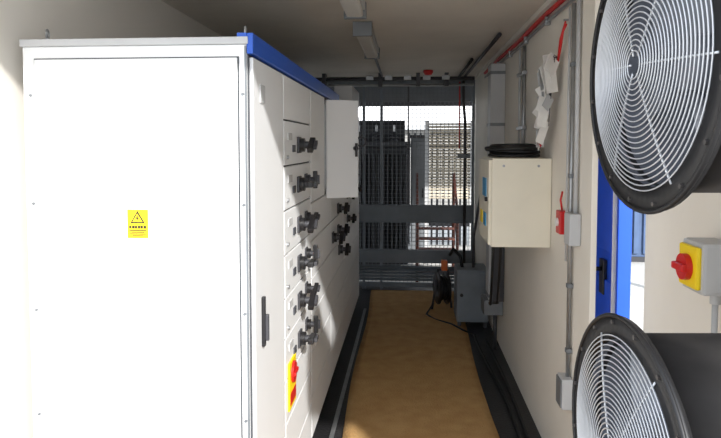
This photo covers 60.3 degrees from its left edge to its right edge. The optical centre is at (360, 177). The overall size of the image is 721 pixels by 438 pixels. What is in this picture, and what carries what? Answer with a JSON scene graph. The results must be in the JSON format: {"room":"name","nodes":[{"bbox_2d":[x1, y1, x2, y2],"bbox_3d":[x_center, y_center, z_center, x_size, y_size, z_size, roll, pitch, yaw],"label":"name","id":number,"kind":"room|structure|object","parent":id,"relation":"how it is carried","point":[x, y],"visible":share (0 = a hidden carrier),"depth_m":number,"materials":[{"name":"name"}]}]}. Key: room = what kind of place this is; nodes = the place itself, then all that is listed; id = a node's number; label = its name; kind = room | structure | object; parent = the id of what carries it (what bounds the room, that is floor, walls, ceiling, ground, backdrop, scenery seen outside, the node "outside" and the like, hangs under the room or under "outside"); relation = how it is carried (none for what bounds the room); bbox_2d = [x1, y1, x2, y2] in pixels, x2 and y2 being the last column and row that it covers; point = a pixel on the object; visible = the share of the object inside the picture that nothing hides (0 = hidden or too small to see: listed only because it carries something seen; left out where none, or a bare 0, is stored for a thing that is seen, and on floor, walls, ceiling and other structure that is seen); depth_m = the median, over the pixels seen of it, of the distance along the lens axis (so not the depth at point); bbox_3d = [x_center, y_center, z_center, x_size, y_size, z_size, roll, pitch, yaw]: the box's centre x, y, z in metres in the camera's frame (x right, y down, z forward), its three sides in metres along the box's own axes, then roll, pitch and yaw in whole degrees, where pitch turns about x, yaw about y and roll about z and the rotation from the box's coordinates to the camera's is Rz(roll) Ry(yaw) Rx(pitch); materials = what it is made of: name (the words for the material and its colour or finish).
{"room":"electrical room","nodes":[
{"label":"electrical room","id":0,"kind":"room"},
{"bbox_2d":[0,0,222,437],"bbox_3d":[-1.022,0.240,4.209,0.080,2.600,6.100,0,3,4],"label":"wall","id":1,"kind":"structure","parent":0,"point":[19,19],"depth_m":2.09,"materials":[{"name":"paint"}]},
{"bbox_2d":[161,0,546,77],"bbox_3d":[0.209,-1.016,4.099,2.380,0.080,6.000,0,3,4],"label":"ceiling","id":2,"kind":"structure","parent":0,"point":[413,37],"depth_m":4.02,"materials":[{"name":"paint"}]},
{"bbox_2d":[339,0,366,19],"bbox_3d":[-0.067,-0.863,2.797,0.120,0.087,1.060,0,3,4],"label":"light","id":3,"kind":"object","parent":2,"relation":"attached to","point":[353,9],"visible":1,"depth_m":3.14,"materials":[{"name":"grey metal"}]},
{"bbox_2d":[353,21,379,58],"bbox_3d":[0.051,-0.944,4.340,0.120,0.087,1.060,0,3,4],"label":"light","id":4,"kind":"object","parent":2,"relation":"attached to","point":[363,30],"visible":1,"depth_m":4.01,"materials":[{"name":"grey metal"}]},
{"bbox_2d":[316,32,501,86],"bbox_3d":[0.132,-0.979,5.513,1.970,0.139,2.700,0,3,4],"label":"conduit","id":5,"kind":"object","parent":2,"relation":"attached to","point":[446,77],"depth_m":6.55,"materials":[{"name":"black metal"}]},
{"bbox_2d":[423,70,432,74],"bbox_3d":[0.690,-1.066,6.319,0.100,0.050,0.100,0,3,4],"label":"smoke detector","id":6,"kind":"object","parent":2,"relation":"attached to","point":[426,72],"visible":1,"depth_m":6.28,"materials":[{"name":"red plastic"}]},
{"bbox_2d":[329,86,471,101],"bbox_3d":[0.281,-1.048,7.195,2.050,0.340,0.080,0,3,4],"label":"wall","id":7,"kind":"structure","parent":0,"point":[450,89],"depth_m":7.13,"materials":[{"name":"grey metal"}]},
{"bbox_2d":[312,286,540,437],"bbox_3d":[0.188,1.495,3.956,2.380,0.120,6.550,0,3,4],"label":"floor","id":8,"kind":"structure","parent":0,"point":[500,414],"depth_m":4.29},
{"bbox_2d":[19,26,365,437],"bbox_3d":[-0.435,0.365,4.125,0.993,2.120,4.290,0,3,4],"label":"tall cabinet","id":9,"kind":"object","parent":8,"relation":"on","point":[193,202],"visible":1,"depth_m":2.00,"materials":[{"name":"white metal"}]},
{"bbox_2d":[329,308,365,437],"bbox_3d":[-0.111,1.419,4.150,0.025,0.012,4.100,0,3,4],"label":"threshold strip","id":10,"kind":"object","parent":8,"relation":"on","point":[334,425],"visible":1,"depth_m":4.26,"materials":[{"name":"metal"}]},
{"bbox_2d":[320,80,474,288],"bbox_3d":[0.255,0.095,6.983,2.030,2.360,0.105,0,3,4],"label":"gate","id":11,"kind":"object","parent":8,"relation":"on","point":[381,213],"visible":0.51,"depth_m":6.96,"materials":[{"name":"grey metal"}]},
{"bbox_2d":[342,290,499,437],"bbox_3d":[0.373,1.413,4.163,0.939,0.020,5.600,0,3,4],"label":"floor mat","id":12,"kind":"object","parent":8,"relation":"on","point":[415,375],"visible":0.93,"depth_m":4.35,"materials":[{"name":"brown carpet"}]},
{"bbox_2d":[426,260,475,334],"bbox_3d":[0.793,1.084,5.810,0.321,0.493,1.045,0,3,-4],"label":"cable reel","id":13,"kind":"object","parent":12,"relation":"on","point":[442,287],"visible":1,"depth_m":6.09,"materials":[{"name":"black plastic"}]},
{"bbox_2d":[457,81,470,262],"bbox_3d":[1.136,0.113,6.832,0.140,2.340,0.048,0,3,4],"label":"pipe","id":14,"kind":"object","parent":8,"relation":"on","point":[464,155],"visible":0.91,"depth_m":6.80,"materials":[{"name":"grey metal"}]},
{"bbox_2d":[449,199,487,327],"bbox_3d":[0.991,0.592,5.693,0.335,1.502,0.387,0,3,4],"label":"equipment box","id":15,"kind":"object","parent":8,"relation":"on","point":[469,278],"visible":0.85,"depth_m":5.55,"materials":[{"name":"grey metal"}]},
{"bbox_2d":[473,334,528,437],"bbox_3d":[0.929,1.420,4.020,0.129,0.020,2.601,0,3,4],"label":"cable","id":16,"kind":"object","parent":8,"relation":"on","point":[474,335],"visible":1,"depth_m":4.08,"materials":[{"name":"black rubber"}]},
{"bbox_2d":[359,226,644,329],"bbox_3d":[0.767,1.306,10.053,60.000,0.120,70.000,0,3,4],"label":"ground","id":17,"kind":"structure","parent":0,"point":[637,268],"depth_m":8.23,"materials":[{"name":"concrete"}]},
{"bbox_2d":[358,120,409,265],"bbox_3d":[0.225,0.223,9.134,1.010,2.139,1.240,0,3,4],"label":"transformer","id":18,"kind":"object","parent":17,"relation":"on","point":[394,146],"visible":0.45,"depth_m":8.70,"materials":[{"name":"metal"}]},
{"bbox_2d":[359,102,471,106],"bbox_3d":[0.288,0.026,8.968,7.200,2.550,3.300,0,3,4],"label":"canopy roof","id":19,"kind":"structure","parent":17,"relation":"on","point":[366,103],"depth_m":10.38,"materials":[{"name":"grey metal"}]},
{"bbox_2d":[410,135,424,249],"bbox_3d":[0.934,0.278,10.081,0.280,1.930,0.450,0,3,4],"label":"kiosk","id":20,"kind":"object","parent":17,"relation":"on","point":[417,163],"visible":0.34,"depth_m":9.86,"materials":[{"name":"grey metal"}]},
{"bbox_2d":[415,173,458,281],"bbox_3d":[0.994,0.650,8.142,0.536,1.390,0.735,0,3,4],"label":"steps","id":21,"kind":"structure","parent":17,"relation":"on","point":[455,226],"depth_m":8.23,"materials":[{"name":"metal"}]},
{"bbox_2d":[405,125,469,204],"bbox_3d":[1.189,-0.155,15.467,18.400,2.230,1.400,0,3,4],"label":"building","id":22,"kind":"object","parent":17,"relation":"on","point":[410,127],"visible":0.02,"depth_m":14.90,"materials":[{"name":"beige stone"}]},
{"bbox_2d":[408,133,469,244],"bbox_3d":[0.821,0.203,11.025,5.950,1.980,0.060,0,3,4],"label":"fence","id":23,"kind":"object","parent":17,"relation":"on","point":[434,224],"visible":0.02,"depth_m":10.96,"materials":[{"name":"grey metal"}]},
{"bbox_2d":[424,121,471,249],"bbox_3d":[1.329,0.220,9.280,0.730,2.130,0.060,0,3,4],"label":"screen","id":24,"kind":"object","parent":17,"relation":"on","point":[468,164],"visible":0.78,"depth_m":9.25,"materials":[{"name":"beige metal"}]},
{"bbox_2d":[631,210,645,261],"bbox_3d":[6.154,0.757,10.297,4.340,0.950,2.270,0,3,4],"label":"storage container","id":25,"kind":"object","parent":17,"relation":"on","point":[638,219],"visible":0.03,"depth_m":9.35,"materials":[{"name":"metal"}]},
{"bbox_2d":[474,0,600,437],"bbox_3d":[1.134,0.188,4.819,0.025,2.400,4.550,0,3,4],"label":"wall","id":26,"kind":"structure","parent":0,"point":[531,329],"depth_m":3.28,"materials":[{"name":"paint"}]},
{"bbox_2d":[481,63,505,349],"bbox_3d":[1.053,0.248,4.923,0.148,2.270,0.260,0,3,4],"label":"cable trunking","id":27,"kind":"object","parent":26,"relation":"attached to","point":[496,75],"visible":0.57,"depth_m":4.82,"materials":[{"name":"grey metal"}]},
{"bbox_2d":[479,157,551,305],"bbox_3d":[0.888,0.440,4.021,0.338,1.159,1.506,0,3,4],"label":"wall control box","id":28,"kind":"object","parent":26,"relation":"attached to","point":[515,192],"visible":0.99,"depth_m":3.26,"materials":[{"name":"beige metal"}]},
{"bbox_2d":[485,143,539,156],"bbox_3d":[0.842,-0.151,3.442,0.300,0.075,0.317,0,3,4],"label":"coiled cable","id":29,"kind":"object","parent":28,"relation":"on","point":[511,149],"visible":0.96,"depth_m":3.32,"materials":[{"name":"black rubber"}]},
{"bbox_2d":[475,0,557,79],"bbox_3d":[1.106,-0.991,4.749,0.030,0.032,4.530,0,3,4],"label":"trim","id":30,"kind":"structure","parent":26,"relation":"attached to","point":[548,3],"depth_m":4.04,"materials":[{"name":"paint"}]},
{"bbox_2d":[516,45,526,142],"bbox_3d":[1.047,-0.357,4.043,0.030,0.970,0.210,0,3,4],"label":"vertical conduit","id":31,"kind":"object","parent":26,"relation":"attached to","point":[523,72],"visible":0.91,"depth_m":3.96,"materials":[{"name":"metal"}]},
{"bbox_2d":[484,0,574,77],"bbox_3d":[1.067,-0.897,4.250,0.027,0.077,3.480,0,3,4],"label":"conduit","id":32,"kind":"object","parent":26,"relation":"attached to","point":[525,37],"visible":0.85,"depth_m":3.58,"materials":[{"name":"plastic"}]},
{"bbox_2d":[532,19,568,150],"bbox_3d":[0.917,-0.439,3.065,0.118,0.616,0.365,0,3,0],"label":"bundle","id":33,"kind":"object","parent":26,"relation":"attached to","point":[546,75],"visible":0.99,"depth_m":3.03,"materials":[{"name":"white plastic"}]},
{"bbox_2d":[554,191,564,234],"bbox_3d":[0.950,0.166,2.938,0.050,0.202,0.080,0,3,4],"label":"fire alarm","id":34,"kind":"object","parent":26,"relation":"attached to","point":[559,220],"visible":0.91,"depth_m":2.92,"materials":[{"name":"plastic"}]},
{"bbox_2d":[556,0,581,409],"bbox_3d":[0.935,0.140,2.783,0.056,1.830,0.201,0,3,4],"label":"conduit","id":35,"kind":"object","parent":26,"relation":"attached to","point":[572,219],"visible":0.98,"depth_m":2.78,"materials":[{"name":"metal"}]},
{"bbox_2d":[643,193,720,332],"bbox_3d":[1.185,0.350,1.730,0.060,2.400,1.890,0,3,4],"label":"wall","id":36,"kind":"structure","parent":0,"point":[670,306],"depth_m":2.37,"materials":[{"name":"paint"}]},
{"bbox_2d":[572,313,720,437],"bbox_3d":[0.860,0.589,1.271,0.692,0.598,0.599,0,3,4],"label":"fan","id":37,"kind":"object","parent":36,"relation":"attached to","point":[629,382],"visible":1,"depth_m":1.25,"materials":[{"name":"grey metal"}]},
{"bbox_2d":[590,0,720,214],"bbox_3d":[0.872,-0.224,1.217,0.666,0.598,0.597,0,3,4],"label":"fan","id":38,"kind":"object","parent":36,"relation":"attached to","point":[655,65],"visible":1,"depth_m":1.25,"materials":[{"name":"grey metal"}]},
{"bbox_2d":[671,237,720,332],"bbox_3d":[1.094,0.868,2.020,0.159,1.335,0.150,0,3,4],"label":"switch","id":39,"kind":"object","parent":36,"relation":"attached to","point":[697,265],"visible":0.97,"depth_m":1.94,"materials":[{"name":"yellow paint"}]},
{"bbox_3d":[1.426,0.186,4.866,0.060,2.400,4.410,0,3,4],"label":"wall","id":40,"kind":"structure","parent":0,"visible":0},
{"bbox_2d":[595,157,631,318],"bbox_3d":[1.279,0.411,3.426,0.111,2.080,0.885,0,3,4],"label":"door","id":41,"kind":"structure","parent":40,"relation":"in","point":[614,218],"depth_m":3.06,"materials":[{"name":"paint"}]}
]}

